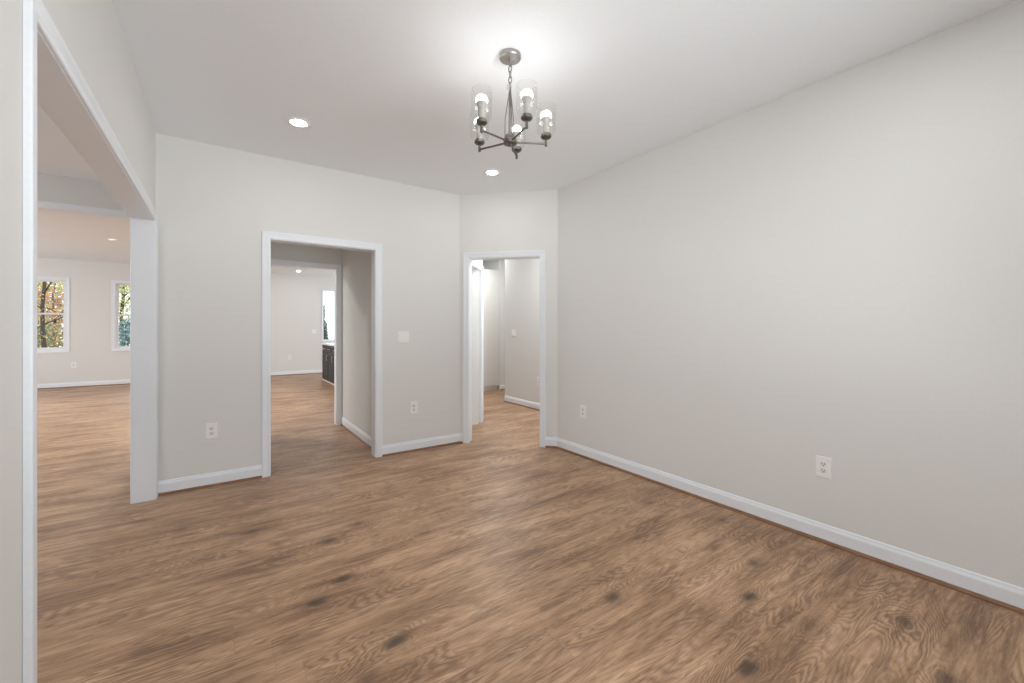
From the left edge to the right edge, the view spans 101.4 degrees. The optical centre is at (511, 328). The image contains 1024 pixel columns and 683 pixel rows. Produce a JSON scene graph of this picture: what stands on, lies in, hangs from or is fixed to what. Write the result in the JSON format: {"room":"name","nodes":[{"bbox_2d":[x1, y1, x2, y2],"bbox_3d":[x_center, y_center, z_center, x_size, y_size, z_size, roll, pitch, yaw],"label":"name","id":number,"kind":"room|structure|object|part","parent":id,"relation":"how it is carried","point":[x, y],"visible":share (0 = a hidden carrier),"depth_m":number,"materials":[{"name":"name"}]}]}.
{"room":"empty dining room","nodes":[
{"label":"empty dining room","id":0,"kind":"room"},
{"bbox_2d":[0,0,155,682],"bbox_3d":[-1.439,-0.106,1.260,0.120,2.743,4.813,0,0,-35],"label":"wall","id":1,"kind":"structure","parent":0,"point":[91,31],"depth_m":1.01,"materials":[{"name":"beige paint"}]},
{"bbox_2d":[23,0,157,682],"bbox_3d":[-1.993,0.202,2.055,0.157,2.127,2.575,0,0,-35],"label":"door frame","id":2,"kind":"structure","parent":1,"relation":"attached to","point":[52,78],"depth_m":1.45,"materials":[{"name":"white wood"}]},
{"bbox_3d":[-2.050,0.202,2.015,0.018,2.127,2.575,0,0,-35],"label":"casing","id":3,"kind":"part","parent":2,"relation":"part of","materials":[{"name":"white wood"}]},
{"bbox_2d":[37,257,333,383],"bbox_3d":[-7.563,-0.106,10.423,10.700,2.743,0.150,0,0,-35],"label":"wall","id":4,"kind":"structure","parent":0,"point":[296,300],"depth_m":9.35,"materials":[{"name":"beige paint"}]},
{"bbox_2d":[37,276,69,352],"bbox_3d":[-9.925,-0.289,8.766,0.974,1.604,0.168,0,0,-35],"label":"window","id":5,"kind":"structure","parent":4,"relation":"in","point":[66,315],"depth_m":8.95,"materials":[{"name":"white plastic"}]},
{"bbox_3d":[-9.944,-0.656,8.794,0.838,0.734,0.028,0,0,-35],"label":"sash","id":6,"kind":"part","parent":5,"relation":"part of","materials":[{"name":"clear glass"}]},
{"bbox_3d":[-9.927,0.058,8.769,0.838,0.774,0.028,0,0,-35],"label":"sash","id":7,"kind":"part","parent":5,"relation":"part of","materials":[{"name":"glass"}]},
{"bbox_2d":[71,362,75,367],"bbox_3d":[-9.441,0.792,9.018,0.080,0.124,0.008,0,0,-35],"label":"wall outlet","id":8,"kind":"object","parent":4,"relation":"attached to","point":[73,364],"visible":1,"depth_m":9.02,"materials":[{"name":"white plastic"}]},
{"bbox_2d":[111,280,129,350],"bbox_3d":[-8.591,-0.284,9.696,0.974,1.594,0.168,0,0,-35],"label":"window","id":9,"kind":"structure","parent":4,"relation":"in","point":[115,284],"depth_m":9.41,"materials":[{"name":"white plastic"}]},
{"bbox_3d":[-8.596,-0.284,9.703,0.862,1.482,0.151,0,0,-35],"label":"frame","id":10,"kind":"part","parent":9,"relation":"part of","materials":[{"name":"white wood"}]},
{"bbox_3d":[-8.610,-0.648,9.723,0.838,0.729,0.028,0,0,-35],"label":"sash","id":11,"kind":"part","parent":9,"relation":"part of","materials":[{"name":"clear glass"}]},
{"bbox_3d":[-8.593,0.061,9.698,0.838,0.769,0.028,0,0,-35],"label":"sash","id":12,"kind":"part","parent":9,"relation":"part of","materials":[{"name":"glass"}]},
{"bbox_2d":[37,369,321,388],"bbox_3d":[-7.512,1.212,10.350,10.460,0.106,0.026,0,0,-35],"label":"baseboard","id":13,"kind":"structure","parent":4,"relation":"attached to","point":[109,382],"depth_m":9.27,"materials":[{"name":"white wood"}]},
{"bbox_2d":[322,289,333,341],"bbox_3d":[-4.941,-0.370,12.238,1.166,1.494,0.168,0,0,-35],"label":"window","id":14,"kind":"structure","parent":4,"relation":"in","point":[323,290],"depth_m":11.93,"materials":[{"name":"white plastic"}]},
{"bbox_2d":[37,172,341,263],"bbox_3d":[-4.755,-0.106,3.854,7.800,2.743,0.120,0,0,-35],"label":"wall","id":15,"kind":"structure","parent":0,"point":[50,187],"depth_m":4.19,"materials":[{"name":"beige paint"}]},
{"bbox_2d":[37,200,129,219],"bbox_3d":[-5.092,0.028,3.619,3.114,2.475,0.157,0,0,-35],"label":"door frame","id":16,"kind":"structure","parent":15,"relation":"attached to","point":[41,205],"depth_m":4.14,"materials":[{"name":"white wood"}]},
{"bbox_2d":[271,259,341,424],"bbox_3d":[-2.711,0.212,5.278,1.047,2.107,0.157,0,0,-35],"label":"door frame","id":17,"kind":"structure","parent":15,"relation":"attached to","point":[337,268],"depth_m":5.49,"materials":[{"name":"white wood"}]},
{"bbox_2d":[156,133,458,480],"bbox_3d":[-1.703,-0.106,3.936,2.746,2.743,0.120,0,0,-35],"label":"wall","id":18,"kind":"structure","parent":0,"point":[214,204],"depth_m":3.53,"materials":[{"name":"beige paint"}]},
{"bbox_2d":[205,422,217,438],"bbox_3d":[-2.412,0.822,3.364,0.080,0.124,0.008,0,0,-35],"label":"wall outlet","id":19,"kind":"object","parent":18,"relation":"attached to","point":[211,429],"visible":1,"depth_m":3.36,"materials":[{"name":"white plastic"}]},
{"bbox_2d":[158,433,459,495],"bbox_3d":[-1.632,1.212,3.896,2.576,0.106,0.026,0,0,-35],"label":"baseboard","id":20,"kind":"structure","parent":18,"relation":"attached to","point":[177,485],"depth_m":3.46,"materials":[{"name":"white wood"}]},
{"bbox_2d":[262,230,381,477],"bbox_3d":[-1.744,0.217,3.907,1.024,2.097,0.157,0,0,-35],"label":"door frame","id":21,"kind":"structure","parent":18,"relation":"attached to","point":[268,237],"depth_m":3.75,"materials":[{"name":"white wood"}]},
{"bbox_2d":[398,331,408,342],"bbox_3d":[-1.105,0.089,4.272,0.114,0.122,0.010,0,0,-35],"label":"light switch","id":22,"kind":"object","parent":18,"relation":"attached to","point":[403,336],"visible":1,"depth_m":4.27,"materials":[{"name":"white plastic"}]},
{"bbox_2d":[410,401,417,413],"bbox_3d":[-1.015,0.819,4.336,0.080,0.124,0.008,0,0,-35],"label":"wall outlet","id":23,"kind":"object","parent":18,"relation":"attached to","point":[413,405],"visible":1,"depth_m":4.34,"materials":[{"name":"white plastic"}]},
{"bbox_2d":[342,249,370,436],"bbox_3d":[-1.750,-0.106,4.925,0.120,2.743,1.557,0,0,-35],"label":"wall","id":24,"kind":"structure","parent":0,"point":[356,265],"depth_m":4.94,"materials":[{"name":"beige paint"}]},
{"bbox_2d":[340,417,370,448],"bbox_3d":[-1.816,1.212,4.891,0.026,0.106,1.537,0,0,-35],"label":"baseboard","id":25,"kind":"structure","parent":24,"relation":"attached to","point":[359,434],"depth_m":4.88,"materials":[{"name":"white wood"}]},
{"bbox_2d":[472,269,478,424],"bbox_3d":[0.787,-0.106,6.466,2.709,2.743,5.243,0,0,29],"label":"wall","id":26,"kind":"structure","parent":0,"point":[475,273],"depth_m":5.51,"materials":[{"name":"beige paint"}]},
{"bbox_2d":[473,260,482,265],"bbox_3d":[-0.546,-0.106,5.257,0.120,2.743,0.979,0,0,10],"label":"wall","id":27,"kind":"structure","parent":0,"point":[480,262],"depth_m":5.56,"materials":[{"name":"beige paint"}]},
{"bbox_2d":[472,260,483,421],"bbox_3d":[-0.545,0.212,5.263,0.157,2.107,0.925,0,0,10],"label":"door frame","id":28,"kind":"structure","parent":27,"relation":"attached to","point":[475,265],"depth_m":5.65,"materials":[{"name":"white wood"}]},
{"bbox_2d":[484,260,495,269],"bbox_3d":[-0.416,-0.106,8.935,0.110,2.743,0.500,0,0,-35],"label":"wall","id":29,"kind":"structure","parent":0,"point":[488,264],"depth_m":8.90,"materials":[{"name":"beige paint"}]},
{"bbox_2d":[496,260,504,389],"bbox_3d":[0.282,-0.106,9.044,1.400,2.743,0.120,0,0,-35],"label":"wall","id":30,"kind":"structure","parent":0,"point":[500,264],"depth_m":8.64,"materials":[{"name":"beige paint"}]},
{"bbox_2d":[499,384,504,389],"bbox_3d":[0.283,1.212,8.955,1.300,0.106,0.026,0,0,-35],"label":"baseboard","id":31,"kind":"structure","parent":30,"relation":"attached to","point":[501,387],"depth_m":8.62,"materials":[{"name":"white wood"}]},
{"bbox_2d":[459,189,557,437],"bbox_3d":[-0.039,-0.106,4.606,1.083,2.743,0.120,0,0,10],"label":"wall","id":32,"kind":"structure","parent":0,"point":[522,220],"depth_m":4.52,"materials":[{"name":"beige paint"}]},
{"bbox_2d":[463,250,545,446],"bbox_3d":[-0.079,0.215,4.614,0.916,2.101,0.157,0,0,10],"label":"door frame","id":33,"kind":"structure","parent":32,"relation":"attached to","point":[468,257],"depth_m":4.61,"materials":[{"name":"white wood"}]},
{"bbox_2d":[459,433,556,447],"bbox_3d":[-0.052,1.212,4.534,1.083,0.106,0.026,0,0,10],"label":"baseboard","id":34,"kind":"structure","parent":32,"relation":"attached to","point":[551,442],"depth_m":4.45,"materials":[{"name":"white wood"}]},
{"bbox_2d":[505,259,539,402],"bbox_3d":[0.685,-0.106,6.208,0.120,2.743,2.653,0,0,-35],"label":"wall","id":35,"kind":"structure","parent":0,"point":[522,276],"depth_m":6.82,"materials":[{"name":"beige paint"}]},
{"bbox_2d":[512,329,515,336],"bbox_3d":[0.027,0.075,7.038,0.010,0.122,0.114,0,0,-35],"label":"light switch","id":36,"kind":"object","parent":35,"relation":"attached to","point":[513,330],"visible":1,"depth_m":7.03,"materials":[{"name":"white plastic"}]},
{"bbox_2d":[504,395,539,410],"bbox_3d":[0.625,1.212,6.167,0.026,0.106,2.653,0,0,-35],"label":"baseboard","id":37,"kind":"structure","parent":35,"relation":"attached to","point":[532,405],"depth_m":6.82,"materials":[{"name":"white wood"}]},
{"bbox_3d":[0.616,1.256,6.168,0.014,0.018,2.640,0,0,-35],"label":"shoe molding","id":38,"kind":"part","parent":37,"relation":"part of","materials":[{"name":"white wood"}]},
{"bbox_2d":[37,0,1015,276],"bbox_3d":[-3.352,-1.553,5.251,11.900,0.150,13.950,0,0,-35],"label":"ceiling","id":39,"kind":"structure","parent":0,"point":[388,90],"depth_m":2.42,"materials":[{"name":"paint"}]},
{"bbox_2d":[286,117,309,127],"bbox_3d":[-1.532,-1.474,3.007,0.156,0.006,0.156,0,0,-35],"label":"recessed light","id":40,"kind":"object","parent":39,"relation":"in","point":[294,121],"visible":1,"depth_m":3.00,"materials":[{"name":"white plastic"}]},
{"bbox_2d":[484,169,499,175],"bbox_3d":[-0.190,-1.474,3.966,0.156,0.006,0.156,0,0,-35],"label":"recessed light","id":41,"kind":"object","parent":39,"relation":"in","point":[491,172],"visible":1,"depth_m":3.96,"materials":[{"name":"white plastic"}]},
{"bbox_2d":[474,48,550,158],"bbox_3d":[-0.014,-1.231,2.250,0.472,0.493,0.474,0,0,-35],"label":"chandelier","id":42,"kind":"object","parent":39,"relation":"hanging from","point":[508,56],"visible":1,"depth_m":2.25,"materials":[{"name":"silver metal"}]},
{"bbox_2d":[476,129,482,138],"bbox_3d":[-0.182,-1.087,2.359,0.035,0.052,0.035,0,0,-35],"label":"socket","id":43,"kind":"object","parent":42,"relation":"attached to","point":[479,135],"depth_m":2.34,"materials":[{"name":"white plastic"}]},
{"bbox_2d":[478,108,484,117],"bbox_3d":[-0.154,-1.087,2.129,0.035,0.052,0.035,0,0,-35],"label":"socket","id":44,"kind":"object","parent":42,"relation":"attached to","point":[481,111],"depth_m":2.11,"materials":[{"name":"white plastic"}]},
{"bbox_3d":[-0.154,-1.167,2.129,0.060,0.040,0.060,0,0,-35],"label":"bulb","id":45,"kind":"part","parent":42,"relation":"part of","materials":[{"name":"white glass"}]},
{"bbox_3d":[-0.112,-1.015,2.321,0.174,0.044,0.015,0,0,28],"label":"arm","id":46,"kind":"part","parent":42,"relation":"part of","materials":[{"name":"silver metal"}]},
{"bbox_3d":[-0.097,-1.015,2.184,0.174,0.044,0.015,0,0,-44],"label":"arm","id":47,"kind":"part","parent":42,"relation":"part of","materials":[{"name":"silver metal"}]},
{"bbox_3d":[-0.026,-1.165,2.261,0.029,0.256,0.005,0,0,-9],"label":"support rod","id":48,"kind":"part","parent":42,"relation":"part of","materials":[{"name":"silver metal"}]},
{"bbox_3d":[-0.010,-1.170,2.263,0.022,0.266,0.022,0,0,-35],"label":"stem","id":49,"kind":"part","parent":42,"relation":"part of","materials":[{"name":"silver metal"}]},
{"bbox_3d":[-0.010,-1.371,2.263,0.018,0.157,0.018,0,0,-19],"label":"chain","id":50,"kind":"part","parent":42,"relation":"part of","materials":[{"name":"silver metal"}]},
{"bbox_3d":[0.000,-1.165,2.251,0.007,0.256,0.030,0,0,-35],"label":"support rod","id":51,"kind":"part","parent":42,"relation":"part of","materials":[{"name":"silver metal"}]},
{"bbox_3d":[0.012,-1.015,2.378,0.015,0.044,0.174,0,0,11],"label":"arm","id":52,"kind":"part","parent":42,"relation":"part of","materials":[{"name":"silver metal"}]},
{"bbox_3d":[0.027,-1.167,2.457,0.060,0.040,0.060,0,0,-35],"label":"bulb","id":53,"kind":"part","parent":42,"relation":"part of","materials":[{"name":"white glass"}]},
{"bbox_3d":[0.040,-1.015,2.157,0.015,0.044,0.174,0,0,-24],"label":"arm","id":54,"kind":"part","parent":42,"relation":"part of","materials":[{"name":"silver metal"}]},
{"bbox_2d":[523,103,529,112],"bbox_3d":[0.073,-1.087,2.085,0.035,0.052,0.035,0,0,-35],"label":"socket","id":55,"kind":"object","parent":42,"relation":"attached to","point":[526,106],"depth_m":2.07,"materials":[{"name":"white plastic"}]},
{"bbox_3d":[0.073,-1.167,2.085,0.060,0.040,0.060,0,0,-35],"label":"bulb","id":56,"kind":"part","parent":42,"relation":"part of","materials":[{"name":"white glass"}]},
{"bbox_3d":[0.106,-1.015,2.279,0.174,0.044,0.015,0,0,-6],"label":"arm","id":57,"kind":"part","parent":42,"relation":"part of","materials":[{"name":"silver metal"}]},
{"bbox_3d":[0.185,-1.167,2.287,0.060,0.040,0.060,0,0,-35],"label":"bulb","id":58,"kind":"part","parent":42,"relation":"part of","materials":[{"name":"white glass"}]},
{"bbox_2d":[543,123,548,131],"bbox_3d":[0.185,-1.087,2.287,0.035,0.052,0.035,0,0,-35],"label":"socket","id":59,"kind":"object","parent":42,"relation":"attached to","point":[545,125],"depth_m":2.27,"materials":[{"name":"white plastic"}]},
{"bbox_2d":[37,373,1023,682],"bbox_3d":[-3.352,1.325,5.251,11.900,0.120,13.950,0,0,-35],"label":"floor","id":60,"kind":"structure","parent":0,"point":[499,556],"depth_m":2.10,"materials":[{"name":"brown wood"}]},
{"bbox_2d":[321,345,333,384],"bbox_3d":[-3.680,0.831,9.695,0.959,0.868,2.318,0,0,-35],"label":"kitchen island","id":61,"kind":"object","parent":60,"relation":"on","point":[327,356],"visible":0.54,"depth_m":9.82,"materials":[{"name":"grey paint"}]},
{"bbox_3d":[-4.316,0.831,10.642,0.920,0.868,0.038,0,0,-35],"label":"panel","id":62,"kind":"part","parent":61,"relation":"part of","materials":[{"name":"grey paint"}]},
{"bbox_3d":[-4.512,0.893,10.134,0.022,0.654,0.564,0,0,-35],"label":"door","id":63,"kind":"part","parent":61,"relation":"part of","materials":[{"name":"grey paint"}]},
{"bbox_2d":[321,343,333,345],"bbox_3d":[-3.665,0.378,9.707,0.980,0.036,2.380,0,0,-35],"label":"island countertop","id":64,"kind":"structure","parent":61,"relation":"on","point":[328,344],"depth_m":10.02,"materials":[{"name":"white stone"}]},
{"bbox_3d":[-4.186,0.483,9.667,0.022,0.155,0.564,0,0,-35],"label":"drawer","id":65,"kind":"part","parent":61,"relation":"part of","materials":[{"name":"brown paint"}]},
{"bbox_3d":[-4.186,0.893,9.667,0.022,0.654,0.564,0,0,-35],"label":"door","id":66,"kind":"part","parent":61,"relation":"part of","materials":[{"name":"grey paint"}]},
{"bbox_2d":[484,269,498,390],"bbox_3d":[-0.912,0.035,8.482,1.197,2.460,0.636,0,0,-35],"label":"door","id":67,"kind":"structure","parent":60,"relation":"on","point":[491,277],"depth_m":8.49,"materials":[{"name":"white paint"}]},
{"bbox_2d":[558,0,1023,587],"bbox_3d":[1.641,-0.106,2.896,0.120,2.743,3.977,0,0,-35],"label":"wall","id":68,"kind":"structure","parent":0,"point":[832,267],"depth_m":2.43,"materials":[{"name":"beige paint"}]},
{"bbox_2d":[580,405,585,417],"bbox_3d":[0.699,0.819,4.134,0.008,0.124,0.080,0,0,-35],"label":"wall outlet","id":69,"kind":"object","parent":68,"relation":"attached to","point":[582,407],"visible":1,"depth_m":4.13,"materials":[{"name":"white plastic"}]},
{"bbox_2d":[556,438,1023,614],"bbox_3d":[1.595,1.212,2.833,0.026,0.106,3.927,0,0,-35],"label":"baseboard","id":70,"kind":"structure","parent":68,"relation":"attached to","point":[1003,594],"depth_m":2.43,"materials":[{"name":"white wood"}]},
{"bbox_2d":[816,455,831,479],"bbox_3d":[1.847,0.823,2.486,0.008,0.124,0.080,0,0,-35],"label":"wall outlet","id":71,"kind":"object","parent":68,"relation":"attached to","point":[823,464],"visible":1,"depth_m":2.48,"materials":[{"name":"white plastic"}]},
{"label":"outside","id":72,"kind":"structure","parent":0,"visible":0},
{"bbox_3d":[-19.333,1.850,19.012,70.000,0.070,26.700,0,0,-35],"label":"ground","id":73,"kind":"structure","parent":72,"visible":0},
{"bbox_2d":[37,323,62,347],"bbox_3d":[-16.873,0.811,14.925,1.674,2.038,1.246,0,0,-35],"label":"shrub","id":74,"kind":"object","parent":73,"relation":"on","point":[38,327],"visible":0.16,"depth_m":15.04,"materials":[{"name":"green plant"}]},
{"bbox_2d":[37,282,63,347],"bbox_3d":[-14.955,-1.631,13.465,5.048,6.908,2.994,0,0,-35],"label":"maple tree","id":75,"kind":"object","parent":73,"relation":"on","point":[42,320],"visible":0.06,"depth_m":13.43,"materials":[{"name":"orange plant"}]},
{"bbox_2d":[37,283,63,346],"bbox_3d":[-18.195,0.021,16.828,2.948,3.616,2.052,0,0,-35],"label":"oak tree","id":76,"kind":"object","parent":73,"relation":"on","point":[50,309],"visible":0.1,"depth_m":16.58,"materials":[{"name":"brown plant"}]},
{"bbox_2d":[37,281,63,330],"bbox_3d":[-22.722,-1.934,18.923,4.652,7.522,3.247,0,0,-35],"label":"birch tree","id":77,"kind":"object","parent":73,"relation":"on","point":[41,282],"visible":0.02,"depth_m":19.66,"materials":[{"name":"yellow plant"}]},
{"bbox_2d":[37,281,63,333],"bbox_3d":[-27.257,-2.680,23.743,5.224,9.015,4.069,0,0,-35],"label":"tree","id":78,"kind":"object","parent":73,"relation":"on","point":[37,281],"visible":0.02,"depth_m":24.16,"materials":[{"name":"green plant"}]},
{"bbox_2d":[119,285,129,344],"bbox_3d":[-18.177,-1.483,19.680,3.297,6.618,2.916,0,0,-35],"label":"tree","id":79,"kind":"object","parent":73,"relation":"on","point":[122,304],"visible":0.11,"depth_m":19.49,"materials":[{"name":"green plant"}]},
{"bbox_2d":[119,316,129,345],"bbox_3d":[-13.655,0.649,14.847,1.832,2.364,1.647,0,0,-35],"label":"rounded shrub","id":80,"kind":"object","parent":73,"relation":"on","point":[125,331],"visible":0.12,"depth_m":14.64,"materials":[{"name":"green plant"}]},
{"bbox_2d":[324,305,329,339],"bbox_3d":[-8.402,0.273,18.536,0.671,3.122,0.657,0,0,7],"label":"fir tree","id":81,"kind":"object","parent":73,"relation":"on","point":[326,332],"visible":0.07,"depth_m":18.53,"materials":[{"name":"green plant"}]}
]}

